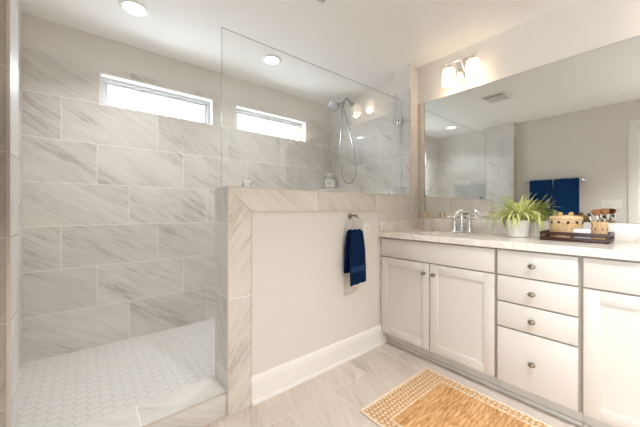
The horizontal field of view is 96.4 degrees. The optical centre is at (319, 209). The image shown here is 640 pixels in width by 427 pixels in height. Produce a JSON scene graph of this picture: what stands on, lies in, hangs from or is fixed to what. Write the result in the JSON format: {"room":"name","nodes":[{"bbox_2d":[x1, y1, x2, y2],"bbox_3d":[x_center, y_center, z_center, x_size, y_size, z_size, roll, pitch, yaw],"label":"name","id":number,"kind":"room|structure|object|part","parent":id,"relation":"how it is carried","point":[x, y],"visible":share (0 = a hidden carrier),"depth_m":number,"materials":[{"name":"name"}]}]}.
{"room":"bathroom","nodes":[
{"label":"bathroom","id":0,"kind":"room"},
{"bbox_2d":[0,0,18,426],"bbox_3d":[-1.213,-0.116,1.057,0.120,2.423,0.190,0,0,-39],"label":"wall","id":1,"kind":"structure","parent":0,"point":[9,9],"depth_m":1.02,"materials":[{"name":"paint"}]},
{"bbox_3d":[-1.123,-0.004,1.013,0.037,2.200,0.009,0,0,-39],"label":"edge trim","id":2,"kind":"part","parent":1,"relation":"part of","materials":[{"name":"beige tile"}]},
{"bbox_2d":[19,3,22,371],"bbox_3d":[-1.652,-0.066,1.403,0.120,2.523,1.276,0,0,-39],"label":"wall","id":3,"kind":"structure","parent":0,"point":[20,10],"depth_m":1.87,"materials":[{"name":"tile"}]},
{"bbox_2d":[19,319,214,426],"bbox_3d":[-0.637,1.123,2.446,3.012,0.146,1.229,0,0,-39],"label":"floor","id":4,"kind":"structure","parent":0,"point":[74,389],"depth_m":1.81,"materials":[{"name":"tile"}]},
{"bbox_2d":[23,13,330,363],"bbox_3d":[-0.983,-0.066,2.867,3.012,2.523,0.140,0,0,-39],"label":"wall","id":5,"kind":"structure","parent":0,"point":[119,204],"depth_m":2.29,"materials":[{"name":"tile"}]},
{"bbox_2d":[99,72,212,125],"bbox_3d":[-1.388,-0.927,2.506,0.867,0.255,0.104,0,0,-39],"label":"window","id":6,"kind":"structure","parent":5,"relation":"in","point":[105,80],"depth_m":2.46,"materials":[{"name":"white"}]},
{"bbox_3d":[-1.412,-0.921,2.535,0.787,0.186,0.022,0,0,-39],"label":"sash","id":7,"kind":"part","parent":6,"relation":"part of","materials":[{"name":"white"}]},
{"bbox_2d":[235,105,305,142],"bbox_3d":[-0.541,-0.927,3.201,0.889,0.255,0.104,0,0,-39],"label":"window","id":8,"kind":"structure","parent":5,"relation":"in","point":[239,110],"depth_m":3.20,"materials":[{"name":"white"}]},
{"bbox_3d":[-0.564,-0.921,3.229,0.809,0.186,0.022,0,0,-39],"label":"sash","id":9,"kind":"part","parent":8,"relation":"part of","materials":[{"name":"white"}]},
{"bbox_2d":[319,189,340,190],"bbox_3d":[0.124,-0.242,3.554,0.200,0.016,0.200,0,0,-39],"label":"corner shelf","id":10,"kind":"object","parent":5,"relation":"attached to","point":[319,189],"visible":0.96,"depth_m":3.55,"materials":[{"name":"white ceramic"}]},
{"bbox_2d":[325,173,335,188],"bbox_3d":[0.126,-0.351,3.576,0.135,0.200,0.135,0,0,-39],"label":"bottle","id":11,"kind":"object","parent":10,"relation":"on","point":[330,182],"visible":0.87,"depth_m":3.52,"materials":[{"name":"grey plastic"}]},
{"bbox_2d":[19,0,576,105],"bbox_3d":[0.425,-1.377,1.166,3.092,0.100,4.576,0,0,-39],"label":"ceiling","id":12,"kind":"structure","parent":0,"point":[363,42],"depth_m":2.12,"materials":[{"name":"white paint"}]},
{"bbox_2d":[118,0,149,16],"bbox_3d":[-1.221,-1.321,1.881,0.180,0.012,0.180,0,0,-39],"label":"recessed light","id":13,"kind":"object","parent":12,"relation":"in","point":[137,8],"visible":1,"depth_m":1.88,"materials":[{"name":"white"}]},
{"bbox_2d":[261,54,281,64],"bbox_3d":[-0.427,-1.321,2.532,0.180,0.012,0.180,0,0,-39],"label":"recessed light","id":14,"kind":"object","parent":12,"relation":"in","point":[271,59],"visible":1,"depth_m":2.53,"materials":[{"name":"white"}]},
{"bbox_2d":[313,0,327,4],"bbox_3d":[-0.005,-1.316,1.669,0.260,0.022,0.260,0,0,-39],"label":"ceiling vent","id":15,"kind":"object","parent":12,"relation":"in","point":[321,2],"visible":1,"depth_m":1.81,"materials":[{"name":"white"}]},
{"bbox_2d":[215,64,417,415],"bbox_3d":[0.213,-0.116,2.222,1.981,2.423,0.196,0,0,-39],"label":"wall","id":16,"kind":"structure","parent":0,"point":[284,293],"depth_m":1.80,"materials":[{"name":"white paint"}]},
{"bbox_3d":[-0.441,0.487,1.567,0.134,1.218,0.006,0,0,-39],"label":"border post","id":17,"kind":"part","parent":16,"relation":"part of","materials":[{"name":"tile"}]},
{"bbox_2d":[221,27,402,194],"bbox_3d":[0.107,-0.571,2.136,1.698,0.893,0.036,0,0,-39],"label":"glass panel","id":18,"kind":"object","parent":16,"relation":"on","point":[245,183],"visible":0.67,"depth_m":1.73,"materials":[{"name":"clear glass"}]},
{"bbox_2d":[251,325,387,405],"bbox_3d":[0.091,1.019,1.990,1.225,0.153,0.026,0,0,-39],"label":"baseboard","id":19,"kind":"structure","parent":16,"relation":"attached to","point":[267,384],"depth_m":1.87,"materials":[{"name":"white wood"}]},
{"bbox_3d":[0.165,-0.057,2.063,1.701,0.133,0.006,0,0,-39],"label":"border rail","id":20,"kind":"part","parent":16,"relation":"part of","materials":[{"name":"tile"}]},
{"bbox_2d":[344,229,365,286],"bbox_3d":[0.255,0.336,2.055,0.162,0.391,0.078,0,0,-39],"label":"hand towel","id":21,"kind":"object","parent":16,"relation":"attached to","point":[354,253],"visible":1,"depth_m":2.03,"materials":[{"name":"blue fabric"}]},
{"bbox_2d":[348,213,361,228],"bbox_3d":[0.238,0.097,2.079,0.129,0.141,0.074,0,0,-39],"label":"towel ring","id":22,"kind":"object","parent":16,"relation":"attached to","point":[350,216],"visible":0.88,"depth_m":2.08,"materials":[{"name":"silver metal"}]},
{"bbox_3d":[0.242,0.049,2.082,0.044,0.044,0.074,0,0,-39],"label":"post","id":23,"kind":"part","parent":22,"relation":"part of","materials":[{"name":"silver metal"}]},
{"bbox_2d":[363,223,369,237],"bbox_3d":[0.364,0.166,2.224,0.070,0.115,0.009,0,0,-39],"label":"outlet","id":24,"kind":"object","parent":16,"relation":"attached to","point":[366,226],"visible":0.94,"depth_m":2.22,"materials":[{"name":"white plastic"}]},
{"bbox_3d":[0.821,-0.614,2.607,0.009,0.981,0.009,0,0,-39],"label":"edge trim","id":25,"kind":"part","parent":16,"relation":"part of","materials":[{"name":"beige tile"}]},
{"bbox_2d":[201,342,580,426],"bbox_3d":[0.763,1.146,0.738,3.012,0.100,3.186,0,0,-39],"label":"floor","id":26,"kind":"structure","parent":0,"point":[335,397],"depth_m":1.68,"materials":[{"name":"tile"}]},
{"bbox_2d":[77,376,226,426],"bbox_3d":[-0.861,1.034,1.346,0.796,0.124,0.188,0,0,-39],"label":"shower curb","id":27,"kind":"object","parent":26,"relation":"on","point":[198,404],"visible":1,"depth_m":1.43,"materials":[{"name":"tile"}]},
{"bbox_3d":[-0.804,0.976,1.276,0.796,0.008,0.006,0,0,-39],"label":"edge trim","id":28,"kind":"part","parent":27,"relation":"part of","materials":[{"name":"beige tile"}]},
{"bbox_2d":[381,237,500,390],"bbox_3d":[0.961,0.659,2.170,0.586,0.873,0.849,0,0,-39],"label":"base cabinet","id":29,"kind":"object","parent":26,"relation":"on","point":[439,300],"visible":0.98,"depth_m":1.93,"materials":[{"name":"beige paint"}]},
{"bbox_3d":[0.636,0.685,2.168,0.018,0.606,0.418,0,0,-39],"label":"door","id":30,"kind":"part","parent":29,"relation":"part of","materials":[{"name":"white paint"}]},
{"bbox_3d":[0.901,0.685,1.845,0.018,0.606,0.406,0,0,-39],"label":"door","id":31,"kind":"part","parent":29,"relation":"part of","materials":[{"name":"white paint"}]},
{"bbox_2d":[378,218,639,260],"bbox_3d":[1.355,0.217,1.699,0.578,0.274,2.078,0,0,-39],"label":"countertop","id":32,"kind":"structure","parent":29,"relation":"on","point":[626,245],"depth_m":1.77,"materials":[{"name":"stone"}]},
{"bbox_2d":[423,219,431,230],"bbox_3d":[0.930,0.132,2.468,0.072,0.098,0.072,0,0,-39],"label":"tumbler","id":33,"kind":"object","parent":32,"relation":"on","point":[427,222],"visible":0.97,"depth_m":2.44,"materials":[{"name":"beige ceramic"}]},
{"bbox_2d":[444,209,480,232],"bbox_3d":[1.087,0.090,2.239,0.151,0.183,0.285,0,0,-39],"label":"faucet","id":34,"kind":"object","parent":32,"relation":"on","point":[469,229],"visible":0.99,"depth_m":2.25,"materials":[{"name":"silver metal"}]},
{"bbox_3d":[1.088,0.115,2.315,0.050,0.110,0.050,0,0,-39],"label":"handle","id":35,"kind":"part","parent":34,"relation":"part of","materials":[{"name":"silver metal"}]},
{"bbox_3d":[1.086,0.084,2.238,0.148,0.172,0.048,0,0,-39],"label":"spout","id":36,"kind":"part","parent":34,"relation":"part of","materials":[{"name":"silver metal"}]},
{"bbox_3d":[1.162,0.115,2.225,0.050,0.110,0.050,0,0,-39],"label":"handle","id":37,"kind":"part","parent":34,"relation":"part of","materials":[{"name":"silver metal"}]},
{"bbox_2d":[475,192,548,237],"bbox_3d":[1.274,0.033,1.902,0.378,0.296,0.359,0,0,0],"label":"potted plant","id":38,"kind":"object","parent":32,"relation":"on","point":[518,221],"visible":1,"depth_m":1.84,"materials":[{"name":"green plant"}]},
{"bbox_3d":[1.311,0.125,1.893,0.139,0.112,0.139,0,0,-39],"label":"pot","id":39,"kind":"part","parent":38,"relation":"part of","materials":[{"name":"ceramic"}]},
{"bbox_2d":[540,230,614,243],"bbox_3d":[1.494,0.155,1.669,0.230,0.052,0.295,0,0,-39],"label":"tray","id":40,"kind":"object","parent":32,"relation":"on","point":[544,235],"visible":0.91,"depth_m":1.59,"materials":[{"name":"brown wood"}]},
{"bbox_2d":[548,212,583,237],"bbox_3d":[1.487,0.094,1.733,0.136,0.153,0.166,0,0,-39],"label":"woven basket","id":41,"kind":"object","parent":40,"relation":"on","point":[560,222],"visible":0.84,"depth_m":1.69,"materials":[{"name":"wicker"}]},
{"bbox_3d":[1.487,0.077,1.733,0.136,0.018,0.166,0,0,-39],"label":"shell trim","id":42,"kind":"part","parent":41,"relation":"part of","materials":[{"name":"beige wicker"}]},
{"bbox_3d":[1.487,0.049,1.733,0.131,0.026,0.165,0,0,-39],"label":"lid","id":43,"kind":"part","parent":41,"relation":"part of","materials":[{"name":"wicker"}]},
{"bbox_3d":[1.409,0.140,1.600,0.010,0.020,0.295,0,0,-39],"label":"long rail","id":44,"kind":"part","parent":40,"relation":"part of","materials":[{"name":"brown wood"}]},
{"bbox_3d":[1.409,0.170,1.600,0.010,0.020,0.295,0,0,-39],"label":"long rail","id":45,"kind":"part","parent":40,"relation":"part of","materials":[{"name":"brown wood"}]},
{"bbox_2d":[573,228,591,238],"bbox_3d":[1.465,0.140,1.598,0.048,0.062,0.070,0,0,-39],"label":"box","id":46,"kind":"object","parent":40,"relation":"on","point":[575,230],"visible":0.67,"depth_m":1.58,"materials":[{"name":"white"}]},
{"bbox_2d":[591,221,608,239],"bbox_3d":[1.577,0.120,1.613,0.072,0.102,0.071,0,0,-39],"label":"cup","id":47,"kind":"object","parent":40,"relation":"on","point":[597,227],"visible":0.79,"depth_m":1.59,"materials":[{"name":"wicker"}]},
{"bbox_2d":[591,209,600,221],"bbox_3d":[1.565,0.079,1.621,0.043,0.162,0.044,0,0,-39],"label":"makeup brush","id":48,"kind":"object","parent":47,"relation":"in","point":[595,212],"visible":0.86,"depth_m":1.61,"materials":[{"name":"black plastic"}]},
{"bbox_2d":[600,208,609,221],"bbox_3d":[1.592,0.077,1.601,0.040,0.166,0.038,0,0,17],"label":"makeup brush","id":49,"kind":"object","parent":47,"relation":"in","point":[604,211],"visible":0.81,"depth_m":1.59,"materials":[{"name":"black plastic"}]},
{"bbox_2d":[359,367,553,426],"bbox_3d":[0.853,1.088,1.291,0.668,0.014,1.208,0,0,-39],"label":"rug","id":50,"kind":"object","parent":26,"relation":"on","point":[428,398],"visible":1,"depth_m":1.57,"materials":[{"name":"wicker"}]},
{"bbox_2d":[497,248,582,426],"bbox_3d":[1.348,0.659,1.699,0.586,0.873,0.369,0,0,-39],"label":"base cabinet","id":51,"kind":"object","parent":26,"relation":"on","point":[539,293],"visible":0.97,"depth_m":1.51,"materials":[{"name":"beige paint"}]},
{"bbox_3d":[1.129,0.831,1.527,0.030,0.026,0.036,0,0,-39],"label":"knob","id":52,"kind":"part","parent":51,"relation":"part of","materials":[{"name":"silver metal"}]},
{"bbox_3d":[1.129,0.604,1.527,0.030,0.026,0.036,0,0,-39],"label":"knob","id":53,"kind":"part","parent":51,"relation":"part of","materials":[{"name":"silver metal"}]},
{"bbox_3d":[1.129,0.455,1.527,0.030,0.026,0.036,0,0,-39],"label":"knob","id":54,"kind":"part","parent":51,"relation":"part of","materials":[{"name":"silver metal"}]},
{"bbox_3d":[1.129,0.306,1.527,0.030,0.026,0.036,0,0,-39],"label":"knob","id":55,"kind":"part","parent":51,"relation":"part of","materials":[{"name":"silver metal"}]},
{"bbox_3d":[1.153,0.833,1.538,0.018,0.310,0.354,0,0,-39],"label":"drawer","id":56,"kind":"part","parent":51,"relation":"part of","materials":[{"name":"white paint"}]},
{"bbox_3d":[1.153,0.601,1.538,0.018,0.138,0.354,0,0,-39],"label":"drawer","id":57,"kind":"part","parent":51,"relation":"part of","materials":[{"name":"white paint"}]},
{"bbox_3d":[1.153,0.453,1.538,0.018,0.142,0.354,0,0,-39],"label":"drawer","id":58,"kind":"part","parent":51,"relation":"part of","materials":[{"name":"white paint"}]},
{"bbox_3d":[1.153,0.304,1.538,0.018,0.140,0.354,0,0,-39],"label":"drawer","id":59,"kind":"part","parent":51,"relation":"part of","materials":[{"name":"white paint"}]},
{"bbox_2d":[581,256,639,426],"bbox_3d":[1.734,0.659,1.227,0.586,0.873,0.849,0,0,-39],"label":"base cabinet","id":60,"kind":"object","parent":26,"relation":"on","point":[610,288],"visible":0.97,"depth_m":1.31,"materials":[{"name":"beige paint"}]},
{"bbox_2d":[331,0,639,223],"bbox_3d":[1.524,-0.066,2.067,0.150,2.523,4.276,0,0,-39],"label":"wall","id":61,"kind":"structure","parent":0,"point":[577,27],"depth_m":2.26,"materials":[{"name":"white paint"}]},
{"bbox_2d":[329,98,356,183],"bbox_3d":[0.256,-0.789,3.300,0.295,0.999,0.235,0,0,-3],"label":"shower head","id":62,"kind":"object","parent":61,"relation":"attached to","point":[333,105],"visible":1,"depth_m":3.28},
{"bbox_3d":[0.218,-1.138,3.310,0.044,0.209,0.109,0,0,-39],"label":"handle","id":63,"kind":"part","parent":62,"relation":"part of","materials":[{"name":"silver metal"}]},
{"bbox_3d":[0.332,-1.252,3.328,0.057,0.074,0.191,0,0,33],"label":"arm","id":64,"kind":"part","parent":62,"relation":"part of","materials":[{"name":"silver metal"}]},
{"bbox_2d":[442,52,479,87],"bbox_3d":[1.140,-1.119,2.308,0.138,0.184,0.290,0,0,-39],"label":"vanity light","id":65,"kind":"object","parent":61,"relation":"attached to","point":[470,69],"visible":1,"depth_m":2.32,"materials":[{"name":"white glass"}]},
{"bbox_3d":[1.065,-1.094,2.369,0.100,0.136,0.100,0,0,-39],"label":"lamp shade","id":66,"kind":"part","parent":65,"relation":"part of","materials":[{"name":"white glass"}]},
{"bbox_3d":[1.185,-1.094,2.223,0.100,0.136,0.100,0,0,-39],"label":"lamp shade","id":67,"kind":"part","parent":65,"relation":"part of","materials":[{"name":"white glass"}]},
{"bbox_2d":[418,35,639,222],"bbox_3d":[1.575,-0.450,1.879,0.009,1.058,2.077,0,0,-39],"label":"mirror","id":68,"kind":"object","parent":61,"relation":"attached to","point":[565,132],"visible":0.97,"depth_m":1.94,"materials":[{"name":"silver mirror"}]},
{"bbox_2d":[419,218,639,241],"bbox_3d":[1.577,0.131,1.867,0.020,0.102,2.056,0,0,-39],"label":"backsplash","id":69,"kind":"structure","parent":61,"relation":"attached to","point":[623,231],"depth_m":2.10,"materials":[{"name":"stone"}]}
]}

